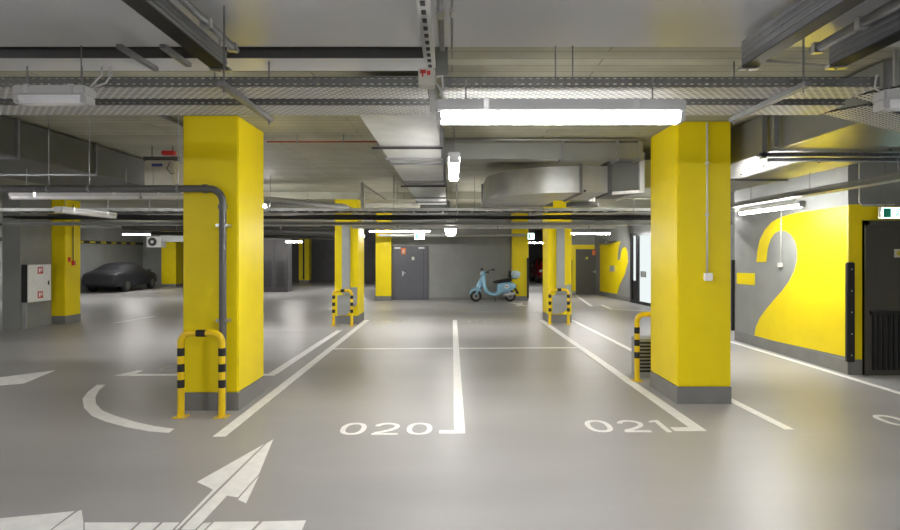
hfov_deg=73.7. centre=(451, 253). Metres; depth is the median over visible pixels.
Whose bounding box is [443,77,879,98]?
cable tray
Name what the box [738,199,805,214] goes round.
light
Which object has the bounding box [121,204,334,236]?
ceiling pipe
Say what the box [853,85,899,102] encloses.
cable tray
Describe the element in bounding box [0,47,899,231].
ceiling
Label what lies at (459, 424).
floor marking
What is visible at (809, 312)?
painting
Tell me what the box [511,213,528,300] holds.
concrete column
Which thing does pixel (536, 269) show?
car
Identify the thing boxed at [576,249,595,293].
door
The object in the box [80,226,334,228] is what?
ceiling pipe
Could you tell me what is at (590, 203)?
outlet
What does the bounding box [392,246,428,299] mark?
door
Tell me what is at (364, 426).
bay number
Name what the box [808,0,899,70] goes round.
rail
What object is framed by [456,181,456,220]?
conduit
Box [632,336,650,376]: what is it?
vent box
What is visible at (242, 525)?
floor marking
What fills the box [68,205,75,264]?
conduit
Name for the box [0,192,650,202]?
ceiling pipe
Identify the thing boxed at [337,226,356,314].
guard
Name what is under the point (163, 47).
channel
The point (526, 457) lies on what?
floor
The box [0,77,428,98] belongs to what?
cable tray
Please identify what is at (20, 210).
cable tray
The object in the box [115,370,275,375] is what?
floor arrow
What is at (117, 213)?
ceiling pipe
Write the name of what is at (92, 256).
wall
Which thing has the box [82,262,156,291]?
car
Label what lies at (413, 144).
air duct
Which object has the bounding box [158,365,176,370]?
bay number
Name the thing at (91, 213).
diffuser
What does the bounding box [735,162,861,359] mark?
wall
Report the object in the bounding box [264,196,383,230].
ceiling pipe
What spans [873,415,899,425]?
bay number
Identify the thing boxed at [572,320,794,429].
floor marking
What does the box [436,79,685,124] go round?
light
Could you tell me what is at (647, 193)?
air duct
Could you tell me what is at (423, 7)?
channel
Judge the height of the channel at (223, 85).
0.510 m
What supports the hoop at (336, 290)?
on the floor at (526, 457)
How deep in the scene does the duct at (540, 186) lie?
9.11 m
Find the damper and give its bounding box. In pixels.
[596,153,644,200]
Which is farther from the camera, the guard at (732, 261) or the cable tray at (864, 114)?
the guard at (732, 261)
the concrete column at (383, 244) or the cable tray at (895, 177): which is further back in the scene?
the concrete column at (383, 244)
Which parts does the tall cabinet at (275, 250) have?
door, door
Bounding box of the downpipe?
[0,115,231,409]
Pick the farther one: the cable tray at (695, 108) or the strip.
the strip
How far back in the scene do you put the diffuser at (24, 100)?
3.38 m
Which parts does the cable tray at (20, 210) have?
hanger rod, rail, rail, hanger rod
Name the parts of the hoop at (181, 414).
plate, plate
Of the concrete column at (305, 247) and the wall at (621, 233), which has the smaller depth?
the wall at (621, 233)
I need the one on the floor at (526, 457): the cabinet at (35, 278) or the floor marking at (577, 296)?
the floor marking at (577, 296)
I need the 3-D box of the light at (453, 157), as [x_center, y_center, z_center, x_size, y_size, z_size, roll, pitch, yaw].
[0.020,-1.175,6.300,0.116,0.650,1.450,0,0,0]
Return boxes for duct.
[359,76,449,213]
[444,139,647,163]
[481,164,607,206]
[632,160,650,196]
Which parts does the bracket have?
post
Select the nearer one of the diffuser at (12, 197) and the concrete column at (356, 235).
the diffuser at (12, 197)
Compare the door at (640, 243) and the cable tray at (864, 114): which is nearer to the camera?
the cable tray at (864, 114)
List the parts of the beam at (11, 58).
plate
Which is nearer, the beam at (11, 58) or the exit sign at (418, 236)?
the beam at (11, 58)
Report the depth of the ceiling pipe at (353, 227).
13.16 m
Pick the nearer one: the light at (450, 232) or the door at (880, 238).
the door at (880, 238)
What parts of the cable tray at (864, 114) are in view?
rail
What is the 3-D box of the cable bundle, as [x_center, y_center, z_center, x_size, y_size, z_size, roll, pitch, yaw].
[-1.750,-0.749,12.250,14.501,0.138,0.435,0,0,0]
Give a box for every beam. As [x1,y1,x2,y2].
[0,47,447,77]
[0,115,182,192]
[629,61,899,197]
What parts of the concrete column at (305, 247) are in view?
skirting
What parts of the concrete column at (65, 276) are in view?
skirting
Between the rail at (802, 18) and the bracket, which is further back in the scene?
the bracket
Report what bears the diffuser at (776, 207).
attached to the light at (796, 204)
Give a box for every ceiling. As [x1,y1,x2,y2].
[0,0,899,46]
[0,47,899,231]
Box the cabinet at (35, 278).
[21,264,50,328]
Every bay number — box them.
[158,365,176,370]
[340,423,431,434]
[381,320,418,322]
[468,320,508,322]
[585,420,671,431]
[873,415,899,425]
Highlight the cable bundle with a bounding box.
[3,215,650,219]
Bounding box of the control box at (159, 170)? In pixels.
[143,146,182,184]
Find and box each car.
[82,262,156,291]
[530,257,542,282]
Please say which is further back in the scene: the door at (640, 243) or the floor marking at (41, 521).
the door at (640, 243)
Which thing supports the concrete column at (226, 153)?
on the floor at (526, 457)
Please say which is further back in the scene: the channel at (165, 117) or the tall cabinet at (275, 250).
the tall cabinet at (275, 250)
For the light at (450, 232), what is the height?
1.100 m
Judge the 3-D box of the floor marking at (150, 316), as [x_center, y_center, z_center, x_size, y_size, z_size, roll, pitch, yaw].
[-8.450,1.748,16.050,0.119,0.004,1.722,0,0,6]
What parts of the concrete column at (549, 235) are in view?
skirting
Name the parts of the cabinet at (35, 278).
stand post, door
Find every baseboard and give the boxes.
[429,297,505,299]
[595,291,629,301]
[734,330,847,373]
[847,359,861,374]
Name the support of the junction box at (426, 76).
attached to the cable tray at (480, 91)
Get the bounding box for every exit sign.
[415,233,424,239]
[527,213,533,239]
[878,157,899,218]
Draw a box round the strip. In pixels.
[0,237,142,244]
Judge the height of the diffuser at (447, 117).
0.056 m
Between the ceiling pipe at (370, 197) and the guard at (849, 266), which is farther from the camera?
the ceiling pipe at (370, 197)
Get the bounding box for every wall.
[0,213,142,299]
[2,192,50,329]
[143,231,160,285]
[264,238,291,291]
[292,230,375,281]
[392,213,528,296]
[529,232,542,277]
[572,157,899,358]
[572,220,594,293]
[595,193,734,296]
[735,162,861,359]
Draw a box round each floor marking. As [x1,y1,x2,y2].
[0,510,82,529]
[83,385,172,432]
[85,520,305,529]
[115,316,154,322]
[439,320,464,433]
[459,347,576,348]
[539,320,706,430]
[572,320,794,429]
[575,295,593,306]
[731,341,899,393]
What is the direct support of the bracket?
attached to the ceiling at (292, 167)
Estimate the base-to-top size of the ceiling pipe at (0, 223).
0.628 m
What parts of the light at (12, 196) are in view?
linear luminaire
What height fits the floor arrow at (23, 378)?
0.004 m
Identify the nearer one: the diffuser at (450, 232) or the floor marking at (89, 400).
the floor marking at (89, 400)
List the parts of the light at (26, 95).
hanger rod, hanger rod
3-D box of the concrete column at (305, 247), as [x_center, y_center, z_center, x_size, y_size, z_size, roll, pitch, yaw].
[-9.035,0.101,36.892,0.638,3.299,0.624,0,0,0]
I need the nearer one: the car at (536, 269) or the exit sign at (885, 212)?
the exit sign at (885, 212)
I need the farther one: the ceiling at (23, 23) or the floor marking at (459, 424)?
the floor marking at (459, 424)
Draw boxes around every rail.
[122,0,239,72]
[738,0,864,70]
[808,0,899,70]
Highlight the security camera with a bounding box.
[599,238,615,244]
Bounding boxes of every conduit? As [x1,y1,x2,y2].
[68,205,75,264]
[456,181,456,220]
[703,122,712,280]
[777,210,782,266]
[858,163,894,205]
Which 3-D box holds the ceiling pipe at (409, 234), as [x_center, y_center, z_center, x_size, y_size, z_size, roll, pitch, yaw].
[0.000,-1.081,21.300,5.200,0.938,0.110,0,0,0]
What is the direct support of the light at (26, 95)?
hanging from the cable tray at (114, 91)
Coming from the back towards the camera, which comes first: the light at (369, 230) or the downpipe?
the light at (369, 230)
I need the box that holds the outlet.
[566,198,597,207]
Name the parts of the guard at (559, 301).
kick plate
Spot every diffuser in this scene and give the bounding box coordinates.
[11,196,138,199]
[18,95,86,105]
[62,210,115,218]
[143,196,182,199]
[370,231,429,231]
[441,111,680,123]
[445,229,455,235]
[449,163,458,180]
[572,233,609,233]
[739,204,799,214]
[882,99,899,111]
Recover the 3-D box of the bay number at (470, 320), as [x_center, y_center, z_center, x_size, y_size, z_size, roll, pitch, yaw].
[0.950,1.748,15.550,1.070,0.004,0.500,0,0,0]
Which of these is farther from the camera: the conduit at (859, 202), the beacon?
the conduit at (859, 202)
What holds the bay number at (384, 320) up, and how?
on the floor at (526, 457)
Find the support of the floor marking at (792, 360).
on the floor at (526, 457)
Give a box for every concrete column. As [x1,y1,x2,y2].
[51,200,80,323]
[161,231,182,286]
[183,116,263,410]
[299,239,310,282]
[335,199,363,323]
[375,213,391,300]
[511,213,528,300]
[543,200,571,322]
[650,121,731,403]
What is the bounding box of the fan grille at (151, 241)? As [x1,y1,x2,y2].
[148,238,156,245]
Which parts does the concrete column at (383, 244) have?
skirting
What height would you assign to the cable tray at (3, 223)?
0.064 m
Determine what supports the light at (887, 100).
hanging from the cable tray at (867, 96)
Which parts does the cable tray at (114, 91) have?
rail, rail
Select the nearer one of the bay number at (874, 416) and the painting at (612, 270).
the bay number at (874, 416)
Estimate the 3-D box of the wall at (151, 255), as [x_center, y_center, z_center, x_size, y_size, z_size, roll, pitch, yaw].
[-15.700,0.100,33.100,2.600,3.300,0.200,0,0,0]
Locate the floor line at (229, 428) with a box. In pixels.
[213,320,368,436]
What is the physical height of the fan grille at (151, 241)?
0.380 m
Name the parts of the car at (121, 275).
number plate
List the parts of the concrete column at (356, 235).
skirting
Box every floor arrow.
[0,370,54,385]
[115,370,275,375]
[175,440,272,529]
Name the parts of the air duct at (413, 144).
cross rail, cross rail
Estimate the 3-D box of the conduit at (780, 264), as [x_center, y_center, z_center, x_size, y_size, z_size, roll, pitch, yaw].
[5.715,-0.310,10.450,0.059,1.080,0.080,0,0,0]
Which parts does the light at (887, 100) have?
hanger rod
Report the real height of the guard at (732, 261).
1.440 m
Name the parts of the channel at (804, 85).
rod, rod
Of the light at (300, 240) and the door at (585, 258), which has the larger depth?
the light at (300, 240)
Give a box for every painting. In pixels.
[600,241,627,293]
[737,206,846,355]
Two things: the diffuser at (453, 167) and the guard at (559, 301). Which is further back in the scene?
the guard at (559, 301)
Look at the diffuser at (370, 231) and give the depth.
20.37 m
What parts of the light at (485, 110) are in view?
hanger rod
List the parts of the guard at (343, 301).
kick plate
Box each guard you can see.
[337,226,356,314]
[552,229,570,313]
[731,260,734,330]
[845,262,854,361]
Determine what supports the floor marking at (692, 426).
on the floor at (526, 457)
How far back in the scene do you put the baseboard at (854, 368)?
8.70 m
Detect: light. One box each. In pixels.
[9,169,182,199]
[12,66,112,106]
[53,182,116,218]
[122,220,150,234]
[285,220,302,242]
[369,230,430,231]
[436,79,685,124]
[445,186,455,235]
[448,124,459,180]
[572,231,610,233]
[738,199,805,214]
[872,71,899,112]
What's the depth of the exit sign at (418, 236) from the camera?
20.80 m
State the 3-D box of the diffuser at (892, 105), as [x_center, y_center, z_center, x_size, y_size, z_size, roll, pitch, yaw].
[2.720,-0.855,3.450,0.440,0.050,0.120,0,0,7]
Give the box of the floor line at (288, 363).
[269,330,341,373]
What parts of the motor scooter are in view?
seat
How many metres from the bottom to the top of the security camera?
0.275 m
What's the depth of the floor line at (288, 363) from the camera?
10.43 m
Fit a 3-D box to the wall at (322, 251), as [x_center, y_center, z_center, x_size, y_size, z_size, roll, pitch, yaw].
[-8.650,0.100,38.100,11.900,3.300,0.200,0,0,0]
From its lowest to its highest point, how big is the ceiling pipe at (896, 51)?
0.440 m
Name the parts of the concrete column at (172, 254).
skirting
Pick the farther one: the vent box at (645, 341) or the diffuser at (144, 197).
the vent box at (645, 341)
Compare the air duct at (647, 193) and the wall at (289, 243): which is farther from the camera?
the wall at (289, 243)
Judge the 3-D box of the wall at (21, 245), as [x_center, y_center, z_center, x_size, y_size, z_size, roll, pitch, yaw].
[-10.210,0.100,14.440,0.420,3.300,1.080,0,0,0]
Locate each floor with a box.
[0,278,899,529]
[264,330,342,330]
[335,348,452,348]
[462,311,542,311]
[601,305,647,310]
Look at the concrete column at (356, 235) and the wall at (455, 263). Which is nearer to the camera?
the concrete column at (356, 235)
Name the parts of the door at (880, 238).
louvre panel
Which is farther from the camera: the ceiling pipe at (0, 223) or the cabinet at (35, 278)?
the ceiling pipe at (0, 223)
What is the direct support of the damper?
attached to the air duct at (647, 193)
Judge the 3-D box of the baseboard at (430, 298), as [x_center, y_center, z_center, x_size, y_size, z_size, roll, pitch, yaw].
[0.000,1.700,22.847,4.400,0.100,0.010,0,0,0]
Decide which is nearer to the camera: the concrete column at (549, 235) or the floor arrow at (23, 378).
the floor arrow at (23, 378)
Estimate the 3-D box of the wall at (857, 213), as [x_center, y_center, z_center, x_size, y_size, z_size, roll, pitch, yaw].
[7.573,0.100,17.356,4.253,3.300,17.453,0,0,-2]
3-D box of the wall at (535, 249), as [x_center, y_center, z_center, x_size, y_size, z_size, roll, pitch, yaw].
[5.960,0.100,43.100,6.080,3.300,0.200,0,0,0]
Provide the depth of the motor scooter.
21.84 m
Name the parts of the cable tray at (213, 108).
hanger rod, rail, rail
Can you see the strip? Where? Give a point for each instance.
(81, 241)
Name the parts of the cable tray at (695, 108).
hanger rod, hanger rod, rail, rail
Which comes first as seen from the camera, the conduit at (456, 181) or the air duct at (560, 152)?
the air duct at (560, 152)
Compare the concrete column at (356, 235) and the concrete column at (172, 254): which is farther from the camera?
the concrete column at (172, 254)
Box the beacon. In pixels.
[161,150,176,155]
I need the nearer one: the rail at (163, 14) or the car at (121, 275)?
the rail at (163, 14)
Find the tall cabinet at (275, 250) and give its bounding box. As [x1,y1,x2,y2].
[264,239,287,291]
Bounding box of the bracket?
[361,182,384,207]
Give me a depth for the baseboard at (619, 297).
23.72 m
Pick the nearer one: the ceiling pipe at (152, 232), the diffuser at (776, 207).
the diffuser at (776, 207)
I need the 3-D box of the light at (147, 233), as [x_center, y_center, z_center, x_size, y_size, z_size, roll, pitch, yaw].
[-14.500,-1.220,27.600,1.300,0.700,0.116,0,0,0]
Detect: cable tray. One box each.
[0,45,430,114]
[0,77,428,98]
[0,176,733,212]
[2,222,731,225]
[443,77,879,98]
[555,45,844,114]
[731,157,899,208]
[823,102,899,131]
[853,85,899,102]
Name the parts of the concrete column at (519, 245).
skirting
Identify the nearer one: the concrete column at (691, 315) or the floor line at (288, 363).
the concrete column at (691, 315)
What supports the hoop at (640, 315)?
on the floor at (526, 457)
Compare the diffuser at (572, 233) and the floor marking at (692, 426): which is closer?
the floor marking at (692, 426)
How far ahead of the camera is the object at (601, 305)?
18.88 m
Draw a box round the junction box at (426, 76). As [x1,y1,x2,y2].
[418,68,445,98]
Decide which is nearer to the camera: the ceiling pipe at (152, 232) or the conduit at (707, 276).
the conduit at (707, 276)
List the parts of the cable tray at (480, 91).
rail, rail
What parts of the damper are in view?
casing, frame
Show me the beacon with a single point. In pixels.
(163, 152)
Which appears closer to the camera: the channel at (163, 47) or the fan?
the channel at (163, 47)
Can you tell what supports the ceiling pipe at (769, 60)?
hanging from the ceiling at (292, 167)
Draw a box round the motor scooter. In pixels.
[470,268,519,301]
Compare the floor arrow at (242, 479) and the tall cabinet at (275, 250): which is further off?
the tall cabinet at (275, 250)
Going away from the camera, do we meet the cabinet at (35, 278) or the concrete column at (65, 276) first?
the cabinet at (35, 278)
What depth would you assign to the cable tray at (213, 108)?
4.09 m
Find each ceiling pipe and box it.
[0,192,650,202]
[0,223,320,226]
[48,213,182,215]
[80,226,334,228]
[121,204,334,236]
[151,207,334,239]
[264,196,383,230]
[267,134,376,142]
[352,184,615,228]
[379,233,524,236]
[764,59,826,67]
[893,49,898,85]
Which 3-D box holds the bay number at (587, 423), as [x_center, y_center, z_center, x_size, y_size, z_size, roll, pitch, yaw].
[1.762,1.748,6.100,0.803,0.004,0.420,0,0,0]
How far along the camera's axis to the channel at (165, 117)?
6.79 m
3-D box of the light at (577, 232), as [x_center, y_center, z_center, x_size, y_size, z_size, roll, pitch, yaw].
[5.050,-1.120,22.000,1.500,0.800,0.116,0,0,0]
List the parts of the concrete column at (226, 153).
skirting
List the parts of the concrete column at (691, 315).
skirting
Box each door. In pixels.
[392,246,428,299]
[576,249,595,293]
[630,232,650,305]
[862,220,899,375]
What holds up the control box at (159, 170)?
hanging from the ceiling at (292, 167)
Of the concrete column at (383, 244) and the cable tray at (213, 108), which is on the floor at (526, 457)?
the concrete column at (383, 244)
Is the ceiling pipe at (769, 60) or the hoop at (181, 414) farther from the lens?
the hoop at (181, 414)
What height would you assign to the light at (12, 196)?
0.400 m
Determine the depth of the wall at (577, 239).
26.00 m
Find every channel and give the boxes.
[116,44,158,70]
[133,102,182,127]
[159,44,191,66]
[217,5,272,124]
[415,0,434,67]
[729,38,811,124]
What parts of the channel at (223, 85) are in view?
rod, rod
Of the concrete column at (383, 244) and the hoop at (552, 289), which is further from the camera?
the concrete column at (383, 244)
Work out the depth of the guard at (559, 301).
15.22 m
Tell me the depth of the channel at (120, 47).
4.21 m
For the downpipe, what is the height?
3.270 m
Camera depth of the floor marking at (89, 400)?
6.41 m
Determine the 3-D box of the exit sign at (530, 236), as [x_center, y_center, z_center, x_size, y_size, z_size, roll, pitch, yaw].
[2.890,-1.040,22.018,0.300,1.020,0.078,0,0,-29]
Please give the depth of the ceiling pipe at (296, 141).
7.75 m
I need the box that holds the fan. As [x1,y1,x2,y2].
[147,220,182,246]
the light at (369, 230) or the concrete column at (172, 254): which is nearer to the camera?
the light at (369, 230)
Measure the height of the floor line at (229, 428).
0.004 m
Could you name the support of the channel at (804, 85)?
hanging from the ceiling at (23, 23)
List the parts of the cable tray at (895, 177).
rail, rail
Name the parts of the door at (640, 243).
pane, door pane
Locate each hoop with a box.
[172,330,230,418]
[331,289,354,325]
[547,288,571,324]
[630,312,650,381]
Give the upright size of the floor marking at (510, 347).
0.004 m
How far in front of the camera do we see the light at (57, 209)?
9.61 m

